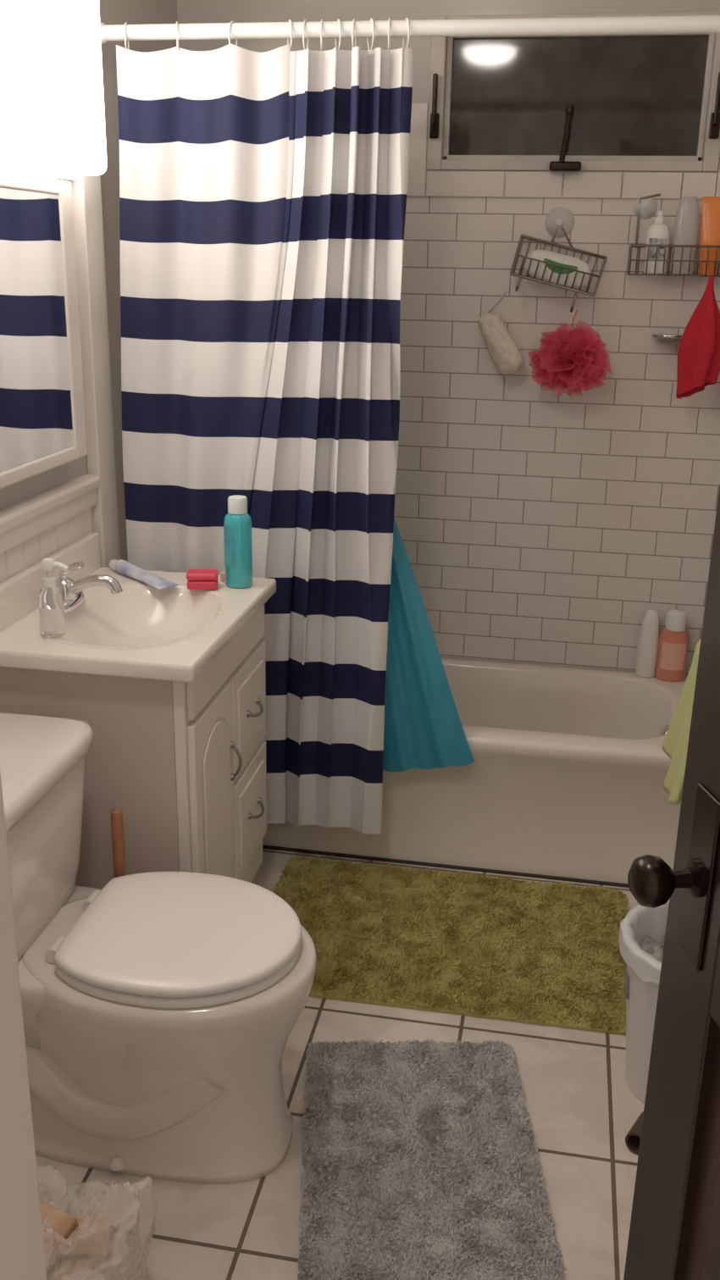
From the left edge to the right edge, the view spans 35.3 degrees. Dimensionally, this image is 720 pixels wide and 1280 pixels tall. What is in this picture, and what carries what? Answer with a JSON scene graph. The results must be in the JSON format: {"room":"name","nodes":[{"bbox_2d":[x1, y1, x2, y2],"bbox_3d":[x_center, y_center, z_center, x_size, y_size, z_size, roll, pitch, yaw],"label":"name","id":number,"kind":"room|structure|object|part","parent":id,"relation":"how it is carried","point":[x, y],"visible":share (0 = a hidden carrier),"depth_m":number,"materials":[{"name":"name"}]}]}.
{"room":"bathroom","nodes":[
{"label":"bathroom","id":0,"kind":"room"},
{"bbox_2d":[0,0,177,561],"bbox_3d":[-0.789,-0.363,2.001,0.100,2.380,2.920,4,19,9],"label":"wall","id":1,"kind":"structure","parent":0,"point":[112,12],"depth_m":2.66,"materials":[{"name":"grey paint"}]},
{"bbox_2d":[0,170,87,488],"bbox_3d":[-0.680,-0.576,2.115,0.045,0.565,0.665,4,19,9],"label":"mirror","id":2,"kind":"object","parent":1,"relation":"attached to","point":[42,418],"visible":1,"depth_m":2.24,"materials":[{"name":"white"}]},
{"bbox_2d":[0,508,92,583],"bbox_3d":[-0.811,0.428,1.884,0.012,0.955,1.920,4,19,9],"label":"trim","id":3,"kind":"structure","parent":1,"relation":"attached to","point":[24,555],"depth_m":2.40,"materials":[{"name":"white"}]},
{"bbox_2d":[0,473,99,553],"bbox_3d":[-0.790,-0.047,1.724,0.036,0.077,1.925,4,19,9],"label":"trim","id":4,"kind":"structure","parent":1,"relation":"attached to","point":[24,520],"depth_m":2.37,"materials":[{"name":"white wood"}]},
{"bbox_2d":[0,531,100,631],"bbox_3d":[-0.671,-0.117,2.374,0.020,0.090,0.600,4,19,9],"label":"backsplash","id":5,"kind":"structure","parent":1,"relation":"attached to","point":[19,594],"depth_m":2.33,"materials":[{"name":"beige stone"}]},
{"bbox_2d":[0,0,106,181],"bbox_3d":[-0.639,-1.084,1.949,0.105,0.495,0.805,4,19,9],"label":"vanity light","id":6,"kind":"object","parent":1,"relation":"attached to","point":[52,117],"visible":1,"depth_m":2.10,"materials":[{"name":"white plastic"}]},
{"bbox_2d":[70,174,120,567],"bbox_3d":[-0.606,-0.565,2.611,0.030,2.380,0.100,4,19,9],"label":"trim","id":7,"kind":"structure","parent":1,"relation":"attached to","point":[86,195],"depth_m":2.56,"materials":[{"name":"white wood"}]},
{"bbox_2d":[116,44,414,833],"bbox_3d":[-0.230,-0.390,2.643,0.649,1.814,0.169,4,19,9],"label":"shower curtain","id":8,"kind":"object","parent":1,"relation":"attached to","point":[263,196],"visible":0.84,"depth_m":2.54,"materials":[{"name":"fabric"}]},
{"bbox_3d":[-0.230,-0.390,2.643,0.650,1.815,0.170,4,19,9],"label":"curtain panel","id":9,"kind":"part","parent":8,"relation":"part of","materials":[{"name":"fabric"}]},
{"bbox_2d":[99,15,719,52],"bbox_3d":[0.157,-1.267,2.354,1.512,0.074,0.060,4,19,9],"label":"shower curtain rod","id":10,"kind":"object","parent":1,"relation":"attached to","point":[684,24],"depth_m":2.35,"materials":[{"name":"white metal"}]},
{"bbox_2d":[382,517,474,771],"bbox_3d":[0.088,-0.449,2.641,0.443,1.633,0.114,4,19,9],"label":"curtain liner","id":11,"kind":"object","parent":10,"relation":"hanging from","point":[423,728],"depth_m":2.77,"materials":[{"name":"teal fabric"}]},
{"bbox_2d":[35,848,644,1279],"bbox_3d":[-0.129,1.052,1.661,1.720,0.060,4.200,4,19,9],"label":"floor","id":12,"kind":"structure","parent":0,"point":[581,1104],"depth_m":1.95,"materials":[{"name":"tile"}]},
{"bbox_2d":[39,1200,116,1279],"bbox_3d":[-0.463,0.875,1.638,0.337,0.274,0.337,4,19,9],"label":"trash","id":13,"kind":"object","parent":12,"relation":"on","point":[75,1246],"visible":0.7,"depth_m":1.66,"materials":[{"name":"white paper"}]},
{"bbox_2d":[110,809,126,877],"bbox_3d":[-0.459,0.561,2.191,0.104,0.520,0.104,4,19,9],"label":"plunger","id":14,"kind":"object","parent":12,"relation":"on","point":[117,821],"depth_m":2.12,"materials":[{"name":"orange wood"}]},
{"bbox_2d":[0,531,276,889],"bbox_3d":[-0.465,0.266,2.462,0.454,0.907,0.608,4,19,9],"label":"bathroom vanity","id":15,"kind":"object","parent":12,"relation":"on","point":[169,684],"visible":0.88,"depth_m":2.21,"materials":[{"name":"laminate"}]},
{"bbox_2d":[38,558,69,638],"bbox_3d":[-0.583,-0.081,2.157,0.064,0.153,0.047,4,19,9],"label":"soap pump bottle","id":16,"kind":"object","parent":15,"relation":"on","point":[51,601],"visible":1,"depth_m":2.15,"materials":[{"name":"clear plastic"}]},
{"bbox_2d":[56,560,122,615],"bbox_3d":[-0.565,-0.116,2.335,0.154,0.107,0.150,4,19,9],"label":"faucet","id":17,"kind":"object","parent":15,"relation":"on","point":[74,600],"depth_m":2.33,"materials":[{"name":"silver metal"}]},
{"bbox_2d":[0,567,274,665],"bbox_3d":[-0.467,-0.016,2.368,0.439,0.100,0.600,4,19,9],"label":"basin","id":18,"kind":"object","parent":15,"relation":"in","point":[141,624],"depth_m":2.40,"materials":[{"name":"white ceramic"}]},
{"bbox_2d":[109,559,177,589],"bbox_3d":[-0.500,-0.154,2.568,0.208,0.033,0.054,17,24,40],"label":"toothpaste tube","id":19,"kind":"object","parent":15,"relation":"on","point":[124,567],"visible":1,"depth_m":2.56,"materials":[{"name":"plastic"}]},
{"bbox_2d":[186,568,218,589],"bbox_3d":[-0.350,-0.135,2.513,0.070,0.038,0.050,-1,19,-5],"label":"soap box","id":20,"kind":"object","parent":15,"relation":"on","point":[196,579],"visible":1,"depth_m":2.49,"materials":[{"name":"red plastic"}]},
{"bbox_3d":[-0.350,-0.145,2.509,0.070,0.018,0.050,-1,19,-5],"label":"box lid","id":21,"kind":"part","parent":20,"relation":"part of","materials":[{"name":"red plastic"}]},
{"bbox_3d":[-0.301,0.384,2.324,0.015,0.547,0.249,4,19,9],"label":"door","id":22,"kind":"part","parent":15,"relation":"part of","materials":[{"name":"beige wood"}]},
{"bbox_3d":[-0.291,0.383,2.322,0.005,0.454,0.166,4,19,9],"label":"door raised panel","id":23,"kind":"part","parent":15,"relation":"part of","materials":[{"name":"beige wood"}]},
{"bbox_2d":[220,570,225,581],"bbox_3d":[-0.302,-0.146,2.570,0.032,0.023,0.032,4,19,9],"label":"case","id":24,"kind":"object","parent":15,"relation":"on","point":[223,573],"visible":0.24,"depth_m":2.56,"materials":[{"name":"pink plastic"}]},
{"bbox_3d":[-0.291,0.301,2.457,0.020,0.688,0.515,4,19,9],"label":"frame","id":25,"kind":"part","parent":15,"relation":"part of","materials":[{"name":"beige wood"}]},
{"bbox_3d":[-0.262,0.257,2.391,0.025,0.081,0.007,4,19,9],"label":"door handle","id":26,"kind":"part","parent":15,"relation":"part of","materials":[{"name":"grey metal"}]},
{"bbox_2d":[223,495,252,588],"bbox_3d":[-0.270,-0.217,2.502,0.063,0.202,0.053,4,19,9],"label":"bottle","id":27,"kind":"object","parent":15,"relation":"on","point":[237,523],"visible":1,"depth_m":2.48,"materials":[{"name":"teal plastic"}]},
{"bbox_3d":[-0.251,0.154,2.522,0.015,0.237,0.264,4,19,9],"label":"drawer","id":28,"kind":"part","parent":15,"relation":"part of","materials":[{"name":"beige wood"}]},
{"bbox_3d":[-0.256,0.394,2.603,0.015,0.242,0.264,4,19,9],"label":"drawer","id":29,"kind":"part","parent":15,"relation":"part of","materials":[{"name":"beige wood"}]},
{"bbox_3d":[-0.243,0.155,2.520,0.006,0.167,0.202,4,19,9],"label":"drawer raised panel","id":30,"kind":"part","parent":15,"relation":"part of","materials":[{"name":"beige wood"}]},
{"bbox_3d":[-0.247,0.394,2.601,0.006,0.172,0.202,4,19,9],"label":"drawer raised panel","id":31,"kind":"part","parent":15,"relation":"part of","materials":[{"name":"beige wood"}]},
{"bbox_3d":[-0.230,0.156,2.517,0.026,0.019,0.086,4,19,9],"label":"drawer handle","id":32,"kind":"part","parent":15,"relation":"part of","materials":[{"name":"grey metal"}]},
{"bbox_3d":[-0.234,0.393,2.597,0.026,0.019,0.086,4,19,9],"label":"drawer handle","id":33,"kind":"part","parent":15,"relation":"part of","materials":[{"name":"grey metal"}]},
{"bbox_2d":[0,712,316,1184],"bbox_3d":[-0.418,0.550,1.944,0.693,0.701,0.444,4,19,9],"label":"toilet","id":34,"kind":"object","parent":12,"relation":"on","point":[161,1010],"visible":0.94,"depth_m":1.89,"materials":[{"name":"beige ceramic"}]},
{"bbox_3d":[-0.632,0.368,1.931,0.229,0.278,0.408,4,19,9],"label":"tank","id":35,"kind":"part","parent":34,"relation":"part of","materials":[{"name":"beige ceramic"}]},
{"bbox_3d":[-0.628,0.219,1.880,0.253,0.041,0.432,4,19,9],"label":"tank lid","id":36,"kind":"part","parent":34,"relation":"part of","materials":[{"name":"beige ceramic"}]},
{"bbox_2d":[17,886,101,1050],"bbox_3d":[-0.577,0.590,1.995,0.300,0.186,0.310,4,19,9],"label":"shelf","id":37,"kind":"object","parent":34,"relation":"attached to","point":[50,1022],"depth_m":1.86,"materials":[{"name":"beige ceramic"}]},
{"bbox_3d":[-0.290,0.489,1.906,0.384,0.020,0.352,4,19,9],"label":"seat lid","id":38,"kind":"part","parent":34,"relation":"part of","materials":[{"name":"white plastic"}]},
{"bbox_2d":[296,1038,565,1279],"bbox_3d":[0.107,0.920,1.942,0.423,0.019,0.711,1,19,-1],"label":"bath mat","id":39,"kind":"object","parent":12,"relation":"on","point":[420,1160],"visible":1,"depth_m":1.96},
{"bbox_2d":[273,855,628,1035],"bbox_3d":[0.195,0.685,2.639,0.877,0.020,0.580,4,19,9],"label":"bath mat","id":40,"kind":"object","parent":12,"relation":"on","point":[472,944],"visible":0.88,"depth_m":2.61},
{"bbox_2d":[262,655,687,887],"bbox_3d":[0.175,0.316,3.178,1.508,0.376,0.598,4,19,9],"label":"bathtub","id":41,"kind":"object","parent":12,"relation":"on","point":[565,779],"visible":0.33,"depth_m":2.90,"materials":[{"name":"beige ceramic"}]},
{"bbox_2d":[635,609,659,677],"bbox_3d":[0.824,0.009,3.226,0.060,0.198,0.042,4,19,9],"label":"bottle","id":42,"kind":"object","parent":41,"relation":"on","point":[648,642],"visible":1,"depth_m":3.21,"materials":[{"name":"white plastic"}]},
{"bbox_3d":[0.817,0.261,3.027,0.030,0.069,0.068,4,19,9],"label":"overflow plate","id":43,"kind":"part","parent":41,"relation":"part of","materials":[{"name":"silver metal"}]},
{"bbox_2d":[654,609,689,681],"bbox_3d":[0.889,0.015,3.205,0.084,0.202,0.058,4,19,9],"label":"wash bottle","id":44,"kind":"object","parent":41,"relation":"on","point":[673,639],"visible":1,"depth_m":3.19,"materials":[{"name":"orange plastic"}]},
{"bbox_2d":[625,1111,643,1155],"bbox_3d":[0.510,0.885,2.030,0.044,0.044,0.070,14,22,33],"label":"roll","id":45,"kind":"object","parent":12,"relation":"on","point":[632,1138],"visible":0.42,"depth_m":2.02,"materials":[{"name":"brown"}]},
{"bbox_2d":[618,899,669,1103],"bbox_3d":[0.613,0.700,2.130,0.268,0.331,0.271,4,19,9],"label":"waste bin","id":46,"kind":"object","parent":12,"relation":"on","point":[642,931],"visible":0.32,"depth_m":2.10,"materials":[{"name":"white plastic"}]},
{"bbox_3d":[0.360,1.096,1.107,0.161,0.210,0.372,4,19,9],"label":"rail","id":47,"kind":"object","parent":12,"relation":"on","visible":0},
{"bbox_2d":[682,1026,719,1279],"bbox_3d":[0.368,0.702,0.974,0.014,0.630,0.394,-2,19,-9],"label":"panel","id":48,"kind":"object","parent":47,"relation":"on","point":[710,1153],"visible":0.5,"depth_m":1.10,"materials":[{"name":"brown wood"}]},
{"bbox_2d":[701,1156,719,1279],"bbox_3d":[0.368,0.702,0.974,0.122,0.540,0.292,4,19,9],"label":"panel field","id":49,"kind":"object","parent":48,"relation":"attached to","point":[711,1271],"depth_m":1.07,"materials":[{"name":"brown wood"}]},
{"bbox_2d":[177,0,719,675],"bbox_3d":[0.259,-0.742,3.185,1.520,2.380,0.100,4,19,9],"label":"wall","id":50,"kind":"structure","parent":0,"point":[535,525],"depth_m":3.13,"materials":[{"name":"tile"}]},
{"bbox_2d":[509,206,607,312],"bbox_3d":[0.515,-0.987,2.929,0.243,0.259,0.132,4,19,9],"label":"wire shower caddy","id":51,"kind":"object","parent":50,"relation":"attached to","point":[559,223],"visible":1,"depth_m":2.92,"materials":[{"name":"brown metal"}]},
{"bbox_2d":[478,291,524,374],"bbox_3d":[0.375,-0.812,2.994,0.129,0.215,0.083,4,19,9],"label":"sponge","id":52,"kind":"object","parent":51,"relation":"hanging from","point":[507,357],"visible":1,"depth_m":3.00,"materials":[{"name":"beige fabric"}]},
{"bbox_2d":[524,249,590,288],"bbox_3d":[0.513,-0.964,2.933,0.170,0.091,0.057,4,19,9],"label":"package","id":53,"kind":"object","parent":51,"relation":"in","point":[543,255],"visible":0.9,"depth_m":2.91,"materials":[{"name":"white plastic"}]},
{"bbox_2d":[544,206,574,238],"bbox_3d":[0.521,-1.090,2.948,0.076,0.076,0.031,4,19,9],"label":"cup","id":54,"kind":"object","parent":51,"relation":"on","point":[559,222],"depth_m":2.95,"materials":[{"name":"white"}]},
{"bbox_2d":[527,310,613,397],"bbox_3d":[0.554,-0.752,2.969,0.225,0.224,0.172,4,19,9],"label":"bath pouf","id":55,"kind":"object","parent":51,"relation":"hanging from","point":[568,359],"visible":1,"depth_m":2.93,"materials":[{"name":"red"}]},
{"bbox_3d":[0.553,-0.799,2.940,0.008,0.116,0.024,-9,21,-27],"label":"cord","id":56,"kind":"part","parent":55,"relation":"part of","materials":[{"name":"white fabric"}]},
{"bbox_2d":[406,103,719,199],"bbox_3d":[0.541,-1.256,2.902,0.864,0.225,0.008,4,19,9],"label":"tile","id":57,"kind":"structure","parent":50,"relation":"attached to","point":[470,184],"depth_m":2.93,"materials":[{"name":"white tile"}]},
{"bbox_2d":[426,11,719,171],"bbox_3d":[0.546,-1.385,2.877,0.740,0.363,0.132,4,19,9],"label":"window","id":58,"kind":"structure","parent":50,"relation":"in","point":[710,162],"depth_m":2.89,"materials":[{"name":"paint"}]},
{"bbox_2d":[429,73,439,138],"bbox_3d":[0.192,-1.372,2.906,0.024,0.150,0.028,4,19,9],"label":"side latch","id":59,"kind":"object","parent":58,"relation":"attached to","point":[434,117],"visible":1,"depth_m":2.90,"materials":[{"name":"brown metal"}]},
{"bbox_3d":[0.521,-1.274,2.860,0.027,0.117,0.018,13,22,32],"label":"crank arm","id":60,"kind":"part","parent":58,"relation":"part of","materials":[{"name":"brown metal"}]},
{"bbox_2d":[565,105,574,115],"bbox_3d":[0.527,-1.329,2.835,0.022,0.025,0.022,4,19,9],"label":"grip","id":61,"kind":"object","parent":58,"relation":"attached to","point":[570,108],"visible":1,"depth_m":2.83,"materials":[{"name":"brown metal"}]},
{"bbox_3d":[0.551,-1.394,2.904,0.644,0.285,0.006,4,19,9],"label":"glass pane","id":62,"kind":"part","parent":58,"relation":"part of","materials":[{"name":"black glass"}]},
{"bbox_3d":[0.551,-1.393,2.901,0.664,0.305,0.040,4,19,9],"label":"sash","id":63,"kind":"part","parent":58,"relation":"part of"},
{"bbox_2d":[709,72,719,138],"bbox_3d":[0.883,-1.320,2.791,0.024,0.150,0.028,4,19,9],"label":"side latch","id":64,"kind":"object","parent":58,"relation":"attached to","point":[715,117],"visible":1,"depth_m":2.79,"materials":[{"name":"brown metal"}]},
{"bbox_2d":[651,332,682,343],"bbox_3d":[0.816,-0.790,2.963,0.100,0.027,0.080,4,19,9],"label":"soap dish","id":65,"kind":"object","parent":50,"relation":"attached to","point":[662,338],"visible":0.75,"depth_m":2.93,"materials":[{"name":"silver metal"}]},
{"bbox_2d":[626,193,719,277],"bbox_3d":[0.827,-1.027,2.864,0.275,0.200,0.117,4,19,9],"label":"basket","id":66,"kind":"object","parent":50,"relation":"attached to","point":[645,207],"visible":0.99,"depth_m":2.85,"materials":[{"name":"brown metal"}]},
{"bbox_2d":[633,198,657,219],"bbox_3d":[0.734,-1.114,2.907,0.060,0.060,0.016,4,19,9],"label":"cup","id":67,"kind":"object","parent":66,"relation":"on","point":[644,208],"depth_m":2.91,"materials":[{"name":"white plastic"}]},
{"bbox_2d":[643,210,670,273],"bbox_3d":[0.757,-1.012,2.876,0.056,0.151,0.040,4,19,9],"label":"lotion bottle","id":68,"kind":"object","parent":66,"relation":"in","point":[658,233],"visible":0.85,"depth_m":2.86,"materials":[{"name":"white plastic"}]},
{"bbox_2d":[670,195,699,274],"bbox_3d":[0.824,-1.024,2.860,0.060,0.186,0.036,4,19,9],"label":"shampoo bottle","id":69,"kind":"object","parent":66,"relation":"in","point":[686,225],"visible":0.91,"depth_m":2.84,"materials":[{"name":"grey plastic"}]},
{"bbox_2d":[676,275,719,398],"bbox_3d":[0.873,-0.766,2.871,0.117,0.307,0.052,4,19,9],"label":"washcloth","id":70,"kind":"object","parent":66,"relation":"hanging from","point":[699,348],"visible":1,"depth_m":2.87,"materials":[{"name":"red fabric"}]},
{"bbox_2d":[698,196,719,274],"bbox_3d":[0.886,-1.017,2.845,0.047,0.185,0.047,-12,23,-33],"label":"bottle","id":71,"kind":"object","parent":66,"relation":"in","point":[710,230],"visible":0.76,"depth_m":2.83,"materials":[{"name":"orange plastic"}]},
{"bbox_2d":[623,483,719,1279],"bbox_3d":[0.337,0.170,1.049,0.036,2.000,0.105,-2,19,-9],"label":"door","id":72,"kind":"structure","parent":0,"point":[685,1032],"depth_m":1.11,"materials":[{"name":"brown wood"}]},
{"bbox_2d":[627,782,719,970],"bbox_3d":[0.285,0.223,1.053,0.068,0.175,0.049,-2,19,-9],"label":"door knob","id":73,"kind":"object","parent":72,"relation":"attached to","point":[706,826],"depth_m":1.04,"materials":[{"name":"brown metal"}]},
{"bbox_3d":[0.284,0.224,1.052,0.065,0.049,0.049,-2,19,-9],"label":"knob","id":74,"kind":"part","parent":73,"relation":"part of","materials":[{"name":"brown metal"}]},
{"bbox_3d":[-0.242,0.133,0.562,1.520,2.380,0.120,4,19,9],"label":"wall","id":75,"kind":"structure","parent":0,"visible":0},
{"bbox_2d":[0,770,47,1279],"bbox_3d":[0.080,0.300,0.554,0.770,2.080,0.155,4,19,9],"label":"door frame","id":76,"kind":"structure","parent":75,"relation":"attached to","point":[22,1253],"depth_m":0.66,"materials":[{"name":"white"}]},
{"bbox_3d":[0.416,0.325,0.592,0.067,2.000,0.109,4,19,9],"label":"stile","id":77,"kind":"object","parent":75,"relation":"attached to","visible":0},
{"bbox_2d":[709,944,719,1027],"bbox_3d":[0.374,0.352,0.856,0.036,0.120,0.384,-2,19,-9],"label":"rail","id":78,"kind":"object","parent":77,"relation":"attached to","point":[715,1007],"visible":1,"depth_m":1.03,"materials":[{"name":"brown wood"}]},
{"bbox_3d":[0.805,-0.243,1.736,0.100,2.380,2.920,4,19,9],"label":"wall","id":79,"kind":"structure","parent":0,"visible":0},
{"bbox_3d":[0.791,0.052,2.395,0.097,0.018,0.360,4,19,9],"label":"towel bar","id":80,"kind":"object","parent":79,"relation":"attached to","visible":0},
{"bbox_2d":[662,639,700,804],"bbox_3d":[0.733,0.183,2.449,0.118,0.316,0.283,4,19,9],"label":"hand towel","id":81,"kind":"object","parent":80,"relation":"hanging from","point":[675,744],"visible":0.45,"depth_m":2.47,"materials":[{"name":"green fabric"}]}
]}

